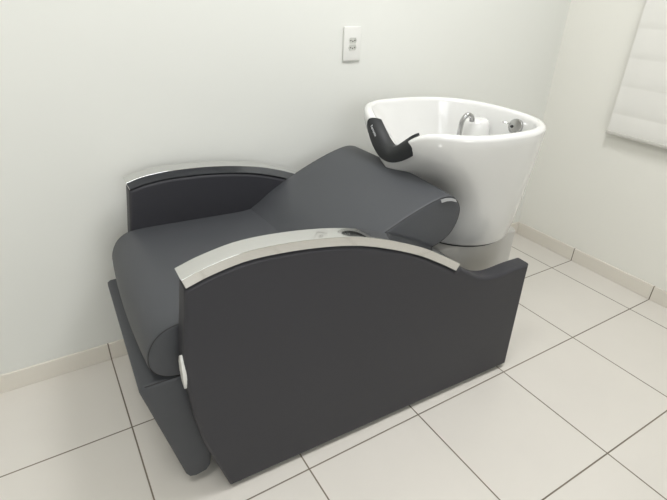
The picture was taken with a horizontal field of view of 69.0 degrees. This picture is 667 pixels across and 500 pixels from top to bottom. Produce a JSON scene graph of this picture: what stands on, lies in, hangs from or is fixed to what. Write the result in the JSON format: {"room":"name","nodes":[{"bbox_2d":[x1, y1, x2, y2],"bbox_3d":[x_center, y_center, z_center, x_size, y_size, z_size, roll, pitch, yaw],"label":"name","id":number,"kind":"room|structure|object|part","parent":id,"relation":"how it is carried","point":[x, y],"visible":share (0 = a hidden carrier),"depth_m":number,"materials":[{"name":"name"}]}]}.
{"room":"salon","nodes":[
{"label":"salon","id":0,"kind":"room"},
{"bbox_2d":[0,0,570,374],"bbox_3d":[-0.655,-0.854,1.490,4.540,2.750,0.120,-15,33,-28],"label":"wall","id":1,"kind":"structure","parent":0,"point":[95,94],"depth_m":1.73,"materials":[{"name":"white paint"}]},
{"bbox_2d":[0,222,518,393],"bbox_3d":[-0.661,0.344,2.084,4.300,0.078,0.009,-15,33,-28],"label":"baseboard","id":2,"kind":"structure","parent":1,"relation":"attached to","point":[49,369],"depth_m":1.87,"materials":[{"name":"beige tile"}]},
{"bbox_2d":[342,26,361,60],"bbox_3d":[0.074,-0.820,1.930,0.082,0.127,0.012,-15,33,-28],"label":"wall outlet","id":3,"kind":"object","parent":1,"relation":"attached to","point":[351,34],"visible":1,"depth_m":1.92,"materials":[{"name":"white plastic"}]},
{"bbox_2d":[349,45,356,50],"bbox_3d":[0.076,-0.806,1.933,0.038,0.021,0.003,-15,33,-28],"label":"socket","id":4,"kind":"object","parent":3,"relation":"attached to","point":[351,47],"depth_m":1.93,"materials":[{"name":"grey plastic"}]},
{"bbox_2d":[349,38,356,42],"bbox_3d":[0.077,-0.829,1.920,0.038,0.021,0.003,-15,33,-28],"label":"socket","id":5,"kind":"object","parent":3,"relation":"attached to","point":[351,40],"depth_m":1.92,"materials":[{"name":"grey plastic"}]},
{"bbox_2d":[0,233,666,499],"bbox_3d":[0.242,1.172,0.837,4.540,0.120,3.740,-15,33,-28],"label":"floor","id":6,"kind":"structure","parent":0,"point":[576,406],"depth_m":1.68,"materials":[{"name":"beige tile"}]},
{"bbox_2d":[108,97,545,483],"bbox_3d":[0.026,0.026,1.779,1.534,0.969,0.727,-14,32,-26],"label":"chair","id":7,"kind":"object","parent":6,"relation":"on","point":[268,315],"visible":1,"depth_m":1.52,"materials":[{"name":"black leather"}]},
{"bbox_3d":[-0.378,0.307,1.224,0.013,0.108,0.035,-14,32,-26],"label":"oval plate","id":8,"kind":"part","parent":7,"relation":"part of","materials":[{"name":"white plastic"}]},
{"bbox_2d":[112,209,278,375],"bbox_3d":[-0.357,0.089,1.572,0.614,0.205,0.596,-14,32,-26],"label":"seat cushion","id":9,"kind":"object","parent":7,"relation":"on","point":[145,288],"depth_m":1.48,"materials":[{"name":"black leather"}]},
{"bbox_3d":[-0.176,-0.024,2.052,1.253,0.753,0.070,-14,32,-26],"label":"panel","id":10,"kind":"part","parent":7,"relation":"part of","materials":[{"name":"black leather"}]},
{"bbox_3d":[0.159,0.253,1.556,1.253,0.764,0.063,-14,32,-26],"label":"panel","id":11,"kind":"part","parent":7,"relation":"part of","materials":[{"name":"black leather"}]},
{"bbox_3d":[0.033,-0.107,1.714,0.533,0.340,0.592,-14,32,-26],"label":"backrest","id":12,"kind":"part","parent":7,"relation":"part of","materials":[{"name":"black leather"}]},
{"bbox_2d":[364,97,545,245],"bbox_3d":[0.435,-0.296,1.870,0.591,0.468,0.615,-15,33,-28],"label":"basin","id":13,"kind":"object","parent":7,"relation":"in","point":[477,159],"depth_m":1.68,"materials":[{"name":"white ceramic"}]},
{"bbox_3d":[0.685,-0.462,1.817,0.056,0.060,0.044,26,37,37],"label":"mixer knob","id":14,"kind":"part","parent":7,"relation":"part of","materials":[{"name":"silver metal"}]},
{"bbox_2d":[519,0,666,291],"bbox_3d":[2.204,-0.563,1.135,0.120,2.750,3.620,-15,33,-28],"label":"wall","id":15,"kind":"structure","parent":0,"point":[602,195],"depth_m":2.51,"materials":[{"name":"white paint"}]},
{"bbox_2d":[517,222,666,307],"bbox_3d":[2.080,0.599,1.788,0.009,0.078,3.491,-15,33,-28],"label":"baseboard","id":16,"kind":"structure","parent":15,"relation":"attached to","point":[651,292],"depth_m":2.67,"materials":[{"name":"beige tile"}]},
{"bbox_2d":[605,0,666,148],"bbox_3d":[1.742,-0.947,1.584,0.075,1.475,1.352,-15,33,-28],"label":"window blind","id":17,"kind":"object","parent":15,"relation":"attached to","point":[639,114],"visible":1,"depth_m":2.23,"materials":[{"name":"white fabric"}]},
{"bbox_3d":[1.722,-0.309,1.936,0.022,0.016,1.352,-15,33,-28],"label":"rail","id":18,"kind":"part","parent":17,"relation":"part of","materials":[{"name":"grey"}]}
]}

